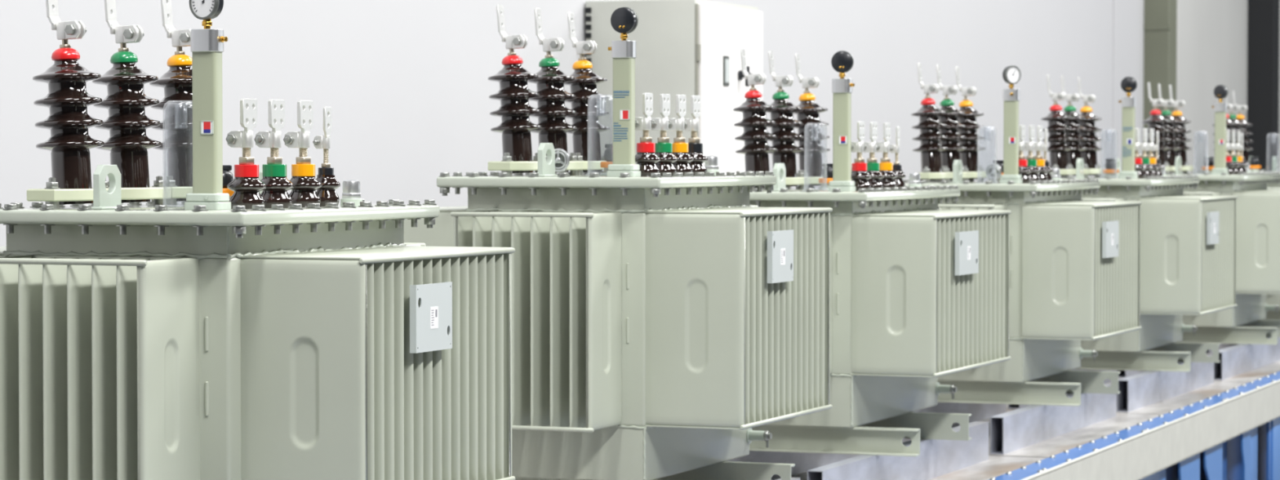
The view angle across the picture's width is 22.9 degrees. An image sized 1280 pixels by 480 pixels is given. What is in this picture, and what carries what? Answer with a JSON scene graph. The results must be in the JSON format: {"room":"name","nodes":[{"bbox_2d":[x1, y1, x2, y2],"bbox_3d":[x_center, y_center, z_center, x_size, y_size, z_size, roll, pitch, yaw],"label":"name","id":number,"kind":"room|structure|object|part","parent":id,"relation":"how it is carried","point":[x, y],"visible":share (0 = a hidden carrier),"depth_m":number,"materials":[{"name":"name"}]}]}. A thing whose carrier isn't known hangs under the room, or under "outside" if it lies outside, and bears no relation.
{"room":"transformer factory","nodes":[
{"label":"transformer factory","id":0,"kind":"room"},
{"bbox_2d":[0,0,1113,246],"bbox_3d":[-1.740,-2.094,9.949,0.200,7.000,29.320,1,2,22],"label":"wall","id":1,"kind":"structure","parent":0,"point":[406,85],"depth_m":12.18,"materials":[{"name":"white paint"}]},
{"bbox_2d":[1112,0,1143,171],"bbox_3d":[3.576,-2.454,23.085,0.010,7.000,0.970,1,2,22],"label":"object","id":2,"kind":"structure","parent":1,"relation":"attached to","point":[1128,15],"depth_m":23.00,"materials":[{"name":"white paint"}]},
{"bbox_2d":[1143,0,1177,173],"bbox_3d":[3.802,-2.470,23.662,0.405,7.000,0.290,1,2,22],"label":"column","id":3,"kind":"structure","parent":1,"relation":"attached to","point":[1160,16],"depth_m":23.54,"materials":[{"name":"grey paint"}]},
{"bbox_2d":[1176,0,1247,173],"bbox_3d":[4.368,-2.509,25.099,0.400,7.000,2.800,1,2,22],"label":"wall","id":4,"kind":"structure","parent":0,"point":[1212,34],"depth_m":24.81,"materials":[{"name":"grey paint"}]},
{"bbox_2d":[1247,0,1279,171],"bbox_3d":[5.032,-2.547,26.476,0.620,7.000,0.250,1,2,22],"label":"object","id":5,"kind":"structure","parent":4,"relation":"attached to","point":[1263,15],"depth_m":26.32,"materials":[{"name":"black metal"}]},
{"bbox_2d":[1278,0,1279,171],"bbox_3d":[8.998,-2.823,36.518,0.600,7.000,21.350,1,2,22],"label":"wall","id":6,"kind":"structure","parent":0,"point":[1279,0],"depth_m":26.63,"materials":[{"name":"grey paint"}]},
{"bbox_3d":[8.660,1.204,19.197,26.000,0.100,54.000,1,2,22],"label":"floor","id":7,"kind":"structure","parent":0,"visible":0},
{"bbox_2d":[585,0,762,174],"bbox_3d":[0.185,0.137,13.785,0.586,2.330,0.806,1,2,22],"label":"tall cabinet","id":8,"kind":"object","parent":7,"relation":"on","point":[687,47],"visible":0.32,"depth_m":13.44,"materials":[{"name":"white metal"}]},
{"bbox_3d":[0.395,0.099,13.715,0.022,2.210,0.770,1,2,22],"label":"cabinet door","id":9,"kind":"part","parent":8,"relation":"part of","materials":[{"name":"white paint"}]},
{"bbox_3d":[0.461,-0.712,13.747,0.062,0.090,0.044,1,2,22],"label":"door handle","id":10,"kind":"part","parent":8,"relation":"part of","materials":[{"name":"black plastic"}]},
{"bbox_2d":[791,352,1279,479],"bbox_3d":[1.764,1.017,13.857,1.534,0.566,18.006,1,2,22],"label":"conveyor","id":11,"kind":"object","parent":7,"relation":"on","point":[1228,428],"visible":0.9,"depth_m":13.50,"materials":[{"name":"metal"}]},
{"bbox_2d":[776,477,799,479],"bbox_3d":[0.107,0.826,8.803,0.052,0.140,1.960,1,2,22],"label":"tube","id":12,"kind":"object","parent":11,"relation":"on","point":[792,478],"visible":0.6,"depth_m":9.67,"materials":[{"name":"metal"}]},
{"bbox_2d":[404,4,832,479],"bbox_3d":[-0.070,0.033,9.164,1.133,1.423,1.334,1,2,22],"label":"transformer","id":13,"kind":"object","parent":12,"relation":"on","point":[661,316],"visible":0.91,"depth_m":8.70,"materials":[{"name":"green paint"}]},
{"bbox_3d":[-0.367,-0.544,9.034,0.026,0.036,0.023,-3,0,22],"label":"stem","id":14,"kind":"part","parent":13,"relation":"part of","materials":[{"name":"silver metal"}]},
{"bbox_3d":[-0.268,-0.551,9.274,0.026,0.036,0.023,-2,1,22],"label":"stem","id":15,"kind":"part","parent":13,"relation":"part of","materials":[{"name":"silver metal"}]},
{"bbox_3d":[-0.175,-0.558,9.517,0.026,0.036,0.023,-3,0,22],"label":"stem","id":16,"kind":"part","parent":13,"relation":"part of","materials":[{"name":"silver metal"}]},
{"bbox_3d":[-0.080,-0.171,9.156,0.672,0.030,0.974,1,2,22],"label":"lid","id":17,"kind":"part","parent":13,"relation":"part of","materials":[{"name":"grey paint"}]},
{"bbox_3d":[-0.075,-0.250,9.056,0.055,0.051,0.055,1,2,22],"label":"knob","id":18,"kind":"part","parent":13,"relation":"part of","materials":[{"name":"black plastic"}]},
{"bbox_3d":[-0.077,0.248,9.173,0.542,0.812,0.868,1,2,22],"label":"tank","id":19,"kind":"part","parent":13,"relation":"part of","materials":[{"name":"grey metal"}]},
{"bbox_3d":[0.017,-0.291,8.866,0.036,0.038,0.032,1,2,22],"label":"stem","id":20,"kind":"part","parent":13,"relation":"part of","materials":[{"name":"silver metal"}]},
{"bbox_3d":[0.066,-0.295,8.992,0.036,0.038,0.032,1,2,22],"label":"stem","id":21,"kind":"part","parent":13,"relation":"part of","materials":[{"name":"silver metal"}]},
{"bbox_3d":[0.114,-0.298,9.111,0.036,0.038,0.032,1,2,22],"label":"stem","id":22,"kind":"part","parent":13,"relation":"part of","materials":[{"name":"silver metal"}]},
{"bbox_3d":[0.158,-0.301,9.222,0.036,0.038,0.032,1,2,22],"label":"stem","id":23,"kind":"part","parent":13,"relation":"part of","materials":[{"name":"silver metal"}]},
{"bbox_2d":[726,450,859,479],"bbox_3d":[0.454,0.765,11.009,0.052,0.140,1.960,1,2,22],"label":"tube","id":24,"kind":"object","parent":11,"relation":"on","point":[803,462],"visible":0.16,"depth_m":11.18,"materials":[{"name":"metal"}]},
{"bbox_2d":[807,421,988,479],"bbox_3d":[0.910,0.770,10.829,0.052,0.140,1.960,1,2,22],"label":"tube","id":25,"kind":"object","parent":11,"relation":"on","point":[937,458],"visible":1,"depth_m":10.92,"materials":[{"name":"metal"}]},
{"bbox_2d":[733,48,1011,457],"bbox_3d":[0.644,0.015,10.967,1.133,1.360,1.484,1,2,22],"label":"transformer","id":26,"kind":"object","parent":25,"relation":"on","point":[919,290],"visible":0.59,"depth_m":10.54,"materials":[{"name":"green paint"}]},
{"bbox_3d":[0.391,-0.535,10.949,0.026,0.036,0.023,-3,0,22],"label":"stem","id":27,"kind":"part","parent":26,"relation":"part of","materials":[{"name":"silver metal"}]},
{"bbox_3d":[0.498,-0.542,11.219,0.026,0.036,0.023,-3,0,22],"label":"stem","id":28,"kind":"part","parent":26,"relation":"part of","materials":[{"name":"silver metal"}]},
{"bbox_3d":[0.606,-0.550,11.493,0.026,0.036,0.023,-3,0,22],"label":"stem","id":29,"kind":"part","parent":26,"relation":"part of","materials":[{"name":"silver metal"}]},
{"bbox_3d":[0.657,-0.240,10.948,0.055,0.051,0.055,1,2,22],"label":"knob","id":30,"kind":"part","parent":26,"relation":"part of","materials":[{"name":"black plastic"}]},
{"bbox_3d":[0.636,0.230,10.976,0.542,0.750,1.018,1,2,22],"label":"tank","id":31,"kind":"part","parent":26,"relation":"part of","materials":[{"name":"grey metal"}]},
{"bbox_3d":[0.634,-0.159,10.960,0.672,0.030,1.124,1,2,22],"label":"lid","id":32,"kind":"part","parent":26,"relation":"part of","materials":[{"name":"grey paint"}]},
{"bbox_3d":[0.743,-0.280,10.703,0.036,0.038,0.032,1,2,22],"label":"stem","id":33,"kind":"part","parent":26,"relation":"part of","materials":[{"name":"silver metal"}]},
{"bbox_3d":[0.796,-0.283,10.835,0.036,0.038,0.032,1,2,22],"label":"stem","id":34,"kind":"part","parent":26,"relation":"part of","materials":[{"name":"silver metal"}]},
{"bbox_3d":[0.853,-0.287,10.979,0.036,0.038,0.032,1,2,22],"label":"stem","id":35,"kind":"part","parent":26,"relation":"part of","materials":[{"name":"silver metal"}]},
{"bbox_3d":[0.902,-0.287,11.104,0.022,0.047,0.020,1,2,22],"label":"stem","id":36,"kind":"part","parent":26,"relation":"part of","materials":[{"name":"silver metal"}]},
{"bbox_3d":[0.582,0.841,11.031,1.280,0.012,2.130,1,2,22],"label":"deck plate","id":37,"kind":"part","parent":11,"relation":"part of","materials":[{"name":"metal"}]},
{"bbox_2d":[902,402,1006,442],"bbox_3d":[1.237,0.711,12.984,0.052,0.140,1.870,1,2,22],"label":"tube","id":38,"kind":"object","parent":11,"relation":"on","point":[979,411],"visible":0.22,"depth_m":13.30,"materials":[{"name":"metal"}]},
{"bbox_2d":[990,383,1116,454],"bbox_3d":[1.692,0.716,12.804,0.052,0.140,1.870,1,2,22],"label":"tube","id":39,"kind":"object","parent":11,"relation":"on","point":[1013,430],"visible":0.88,"depth_m":12.49,"materials":[{"name":"metal"}]},
{"bbox_2d":[902,62,1142,406],"bbox_3d":[1.449,-0.044,13.000,1.133,1.367,1.432,1,2,22],"label":"transformer","id":40,"kind":"object","parent":39,"relation":"on","point":[1074,263],"visible":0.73,"depth_m":12.57,"materials":[{"name":"green paint"}]},
{"bbox_3d":[1.460,-0.299,12.838,0.055,0.051,0.055,1,2,22],"label":"knob","id":41,"kind":"part","parent":40,"relation":"part of","materials":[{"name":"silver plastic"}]},
{"bbox_3d":[1.439,-0.221,12.992,0.672,0.030,1.072,1,2,22],"label":"lid","id":42,"kind":"part","parent":40,"relation":"part of","materials":[{"name":"grey paint"}]},
{"bbox_3d":[1.442,0.171,13.009,0.542,0.757,0.966,1,2,22],"label":"tank","id":43,"kind":"part","parent":40,"relation":"part of","materials":[{"name":"grey metal"}]},
{"bbox_3d":[1.531,-0.341,12.690,0.036,0.038,0.032,1,2,22],"label":"stem","id":44,"kind":"part","parent":40,"relation":"part of","materials":[{"name":"silver metal"}]},
{"bbox_3d":[1.586,-0.345,12.830,0.036,0.038,0.032,1,2,22],"label":"stem","id":45,"kind":"part","parent":40,"relation":"part of","materials":[{"name":"silver metal"}]},
{"bbox_3d":[1.634,-0.349,12.951,0.036,0.038,0.032,1,2,22],"label":"stem","id":46,"kind":"part","parent":40,"relation":"part of","materials":[{"name":"silver metal"}]},
{"bbox_3d":[1.674,-0.348,13.053,0.022,0.047,0.020,1,2,22],"label":"stem","id":47,"kind":"part","parent":40,"relation":"part of","materials":[{"name":"silver metal"}]},
{"bbox_2d":[1008,368,1116,408],"bbox_3d":[2.013,0.657,14.945,0.052,0.140,1.890,1,2,22],"label":"tube","id":48,"kind":"object","parent":11,"relation":"on","point":[1107,380],"visible":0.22,"depth_m":15.02,"materials":[{"name":"metal"}]},
{"bbox_3d":[1.367,0.786,13.015,1.280,0.012,2.060,1,2,22],"label":"deck plate","id":49,"kind":"part","parent":11,"relation":"part of","materials":[{"name":"metal"}]},
{"bbox_3d":[2.141,0.733,14.967,1.280,0.012,2.060,1,2,22],"label":"deck plate","id":50,"kind":"part","parent":11,"relation":"part of","materials":[{"name":"metal"}]},
{"bbox_2d":[1116,361,1177,377],"bbox_3d":[2.787,0.604,16.897,0.052,0.140,1.890,1,2,22],"label":"tube","id":51,"kind":"object","parent":11,"relation":"on","point":[1123,374],"visible":0.06,"depth_m":16.12,"materials":[{"name":"metal"}]},
{"bbox_3d":[2.094,1.126,12.925,0.012,0.400,0.500,1,2,21],"label":"frame post","id":52,"kind":"part","parent":11,"relation":"part of","materials":[{"name":"metal"}]},
{"bbox_2d":[1116,354,1213,412],"bbox_3d":[2.469,0.662,14.765,0.052,0.140,1.890,1,2,22],"label":"tube","id":53,"kind":"object","parent":11,"relation":"on","point":[1140,390],"visible":0.75,"depth_m":14.44,"materials":[{"name":"metal"}]},
{"bbox_2d":[1040,74,1237,372],"bbox_3d":[2.209,-0.099,14.917,1.133,1.371,1.432,1,2,22],"label":"transformer","id":54,"kind":"object","parent":53,"relation":"on","point":[1188,243],"visible":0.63,"depth_m":14.53,"materials":[{"name":"green paint"}]},
{"bbox_3d":[2.221,-0.358,14.895,0.055,0.051,0.055,1,2,22],"label":"knob","id":55,"kind":"part","parent":54,"relation":"part of","materials":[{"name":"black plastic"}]},
{"bbox_3d":[2.199,-0.277,14.910,0.672,0.030,1.072,1,2,22],"label":"lid","id":56,"kind":"part","parent":54,"relation":"part of","materials":[{"name":"grey paint"}]},
{"bbox_3d":[2.201,0.117,14.926,0.542,0.760,0.966,1,2,22],"label":"tank","id":57,"kind":"part","parent":54,"relation":"part of","materials":[{"name":"grey metal"}]},
{"bbox_3d":[2.301,-0.398,14.636,0.036,0.038,0.032,1,2,22],"label":"stem","id":58,"kind":"part","parent":54,"relation":"part of","materials":[{"name":"silver metal"}]},
{"bbox_3d":[2.360,-0.402,14.784,0.036,0.038,0.032,1,2,22],"label":"stem","id":59,"kind":"part","parent":54,"relation":"part of","materials":[{"name":"silver metal"}]},
{"bbox_3d":[2.412,-0.406,14.914,0.036,0.038,0.032,1,2,22],"label":"stem","id":60,"kind":"part","parent":54,"relation":"part of","materials":[{"name":"silver metal"}]},
{"bbox_3d":[2.460,-0.405,15.035,0.022,0.047,0.020,1,2,22],"label":"stem","id":61,"kind":"part","parent":54,"relation":"part of","materials":[{"name":"silver metal"}]},
{"bbox_3d":[2.916,0.679,16.923,1.280,0.012,2.070,1,2,22],"label":"deck plate","id":62,"kind":"part","parent":11,"relation":"part of","materials":[{"name":"metal"}]},
{"bbox_3d":[2.240,1.110,13.672,0.030,0.390,18.000,1,2,21],"label":"panel","id":63,"kind":"part","parent":11,"relation":"part of","materials":[{"name":"blue paint"}]},
{"bbox_2d":[1205,343,1239,353],"bbox_3d":[3.587,0.548,18.919,0.052,0.140,2.020,1,2,22],"label":"tube","id":64,"kind":"object","parent":11,"relation":"on","point":[1221,346],"visible":0.06,"depth_m":18.34,"materials":[{"name":"metal"}]},
{"bbox_3d":[2.667,1.081,14.557,0.012,0.400,0.360,1,2,21],"label":"frame post","id":65,"kind":"part","parent":11,"relation":"part of","materials":[{"name":"blue metal"}]},
{"bbox_2d":[1212,337,1279,380],"bbox_3d":[3.242,0.609,16.717,0.052,0.140,1.890,1,2,22],"label":"tube","id":66,"kind":"object","parent":11,"relation":"on","point":[1235,360],"visible":0.68,"depth_m":16.37,"materials":[{"name":"metal"}]},
{"bbox_2d":[1142,82,1279,344],"bbox_3d":[3.019,-0.157,16.962,1.133,1.376,1.432,1,2,22],"label":"transformer","id":67,"kind":"object","parent":66,"relation":"on","point":[1257,207],"visible":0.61,"depth_m":16.52,"materials":[{"name":"green paint"}]},
{"bbox_3d":[3.055,-0.420,16.962,0.055,0.051,0.055,1,2,22],"label":"knob","id":68,"kind":"part","parent":67,"relation":"part of","materials":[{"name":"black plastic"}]},
{"bbox_3d":[3.009,-0.338,16.954,0.672,0.030,1.072,1,2,22],"label":"lid","id":69,"kind":"part","parent":67,"relation":"part of","materials":[{"name":"grey paint"}]},
{"bbox_3d":[3.011,0.058,16.971,0.542,0.765,0.966,1,2,22],"label":"tank","id":70,"kind":"part","parent":67,"relation":"part of","materials":[{"name":"grey metal"}]},
{"bbox_3d":[3.089,-0.457,16.624,0.036,0.038,0.032,1,2,22],"label":"stem","id":71,"kind":"part","parent":67,"relation":"part of","materials":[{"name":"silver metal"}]},
{"bbox_3d":[3.144,-0.461,16.764,0.036,0.038,0.032,1,2,22],"label":"stem","id":72,"kind":"part","parent":67,"relation":"part of","materials":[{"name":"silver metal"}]},
{"bbox_3d":[3.200,-0.465,16.903,0.036,0.038,0.032,1,2,22],"label":"stem","id":73,"kind":"part","parent":67,"relation":"part of","materials":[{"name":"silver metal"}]},
{"bbox_3d":[2.906,1.068,15.023,0.012,0.400,0.280,1,2,21],"label":"frame post","id":74,"kind":"part","parent":11,"relation":"part of","materials":[{"name":"blue metal"}]},
{"bbox_3d":[3.190,1.047,15.786,0.012,0.400,0.590,1,2,21],"label":"frame post","id":75,"kind":"part","parent":11,"relation":"part of","materials":[{"name":"blue metal"}]},
{"bbox_3d":[3.201,1.047,15.787,0.012,0.400,0.500,1,2,21],"label":"frame post","id":76,"kind":"part","parent":11,"relation":"part of","materials":[{"name":"blue metal"}]},
{"bbox_3d":[4.043,0.553,18.738,0.052,0.140,2.020,1,2,22],"label":"tube","id":77,"kind":"object","parent":11,"relation":"on","visible":0},
{"bbox_2d":[1196,90,1279,319],"bbox_3d":[3.762,-0.208,18.839,1.133,1.376,1.432,1,2,22],"label":"transformer","id":78,"kind":"object","parent":77,"relation":"on","point":[1233,122],"visible":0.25,"depth_m":18.69,"materials":[{"name":"green paint"}]},
{"bbox_3d":[3.596,-0.462,18.489,0.055,0.051,0.055,1,2,22],"label":"knob","id":79,"kind":"part","parent":78,"relation":"part of","materials":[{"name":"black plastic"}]},
{"bbox_3d":[3.755,0.006,18.848,0.542,0.765,0.966,1,2,22],"label":"tank","id":80,"kind":"part","parent":78,"relation":"part of","materials":[{"name":"grey metal"}]},
{"bbox_3d":[-0.699,0.881,6.767,0.052,0.140,2.020,1,2,22],"label":"tube","id":81,"kind":"object","parent":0,"visible":0},
{"bbox_2d":[0,0,515,479],"bbox_3d":[-0.935,0.120,6.979,1.133,1.370,1.302,1,2,22],"label":"transformer","id":82,"kind":"object","parent":81,"relation":"on","point":[245,327],"visible":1,"depth_m":6.53,"materials":[{"name":"green paint"}]},
{"bbox_3d":[-1.242,-0.431,6.819,0.026,0.036,0.023,-2,1,22],"label":"stem","id":83,"kind":"part","parent":82,"relation":"part of","materials":[{"name":"silver metal"}]},
{"bbox_3d":[-1.153,-0.437,7.046,0.026,0.036,0.023,-3,0,22],"label":"stem","id":84,"kind":"part","parent":82,"relation":"part of","materials":[{"name":"silver metal"}]},
{"bbox_3d":[-1.061,-0.443,7.279,0.026,0.036,0.023,-3,0,22],"label":"stem","id":85,"kind":"part","parent":82,"relation":"part of","materials":[{"name":"silver metal"}]},
{"bbox_3d":[-0.943,0.335,6.988,0.542,0.759,0.836,1,2,22],"label":"tank","id":86,"kind":"part","parent":82,"relation":"part of","materials":[{"name":"grey metal"}]},
{"bbox_3d":[-0.945,-0.058,6.971,0.672,0.030,0.942,1,2,22],"label":"lid","id":87,"kind":"part","parent":82,"relation":"part of","materials":[{"name":"grey paint"}]},
{"bbox_3d":[-0.926,-0.140,6.984,0.055,0.051,0.055,1,2,22],"label":"knob","id":88,"kind":"part","parent":82,"relation":"part of","materials":[{"name":"black plastic"}]},
{"bbox_3d":[-0.836,-0.179,6.714,0.036,0.038,0.032,1,2,22],"label":"stem","id":89,"kind":"part","parent":82,"relation":"part of","materials":[{"name":"silver metal"}]},
{"bbox_3d":[-0.790,-0.183,6.830,0.036,0.038,0.032,1,2,22],"label":"stem","id":90,"kind":"part","parent":82,"relation":"part of","materials":[{"name":"silver metal"}]},
{"bbox_3d":[-0.741,-0.186,6.954,0.036,0.038,0.032,1,2,22],"label":"stem","id":91,"kind":"part","parent":82,"relation":"part of","materials":[{"name":"silver metal"}]},
{"bbox_3d":[-0.702,-0.185,7.054,0.022,0.047,0.020,1,2,22],"label":"stem","id":92,"kind":"part","parent":82,"relation":"part of","materials":[{"name":"silver metal"}]},
{"bbox_2d":[431,309,437,325],"bbox_3d":[-0.436,0.164,6.702,0.001,0.033,0.028,1,2,22],"label":"print","id":93,"kind":"object","parent":82,"relation":"attached to","point":[433,312],"depth_m":6.70,"materials":[{"name":"grey paper"}]}
]}

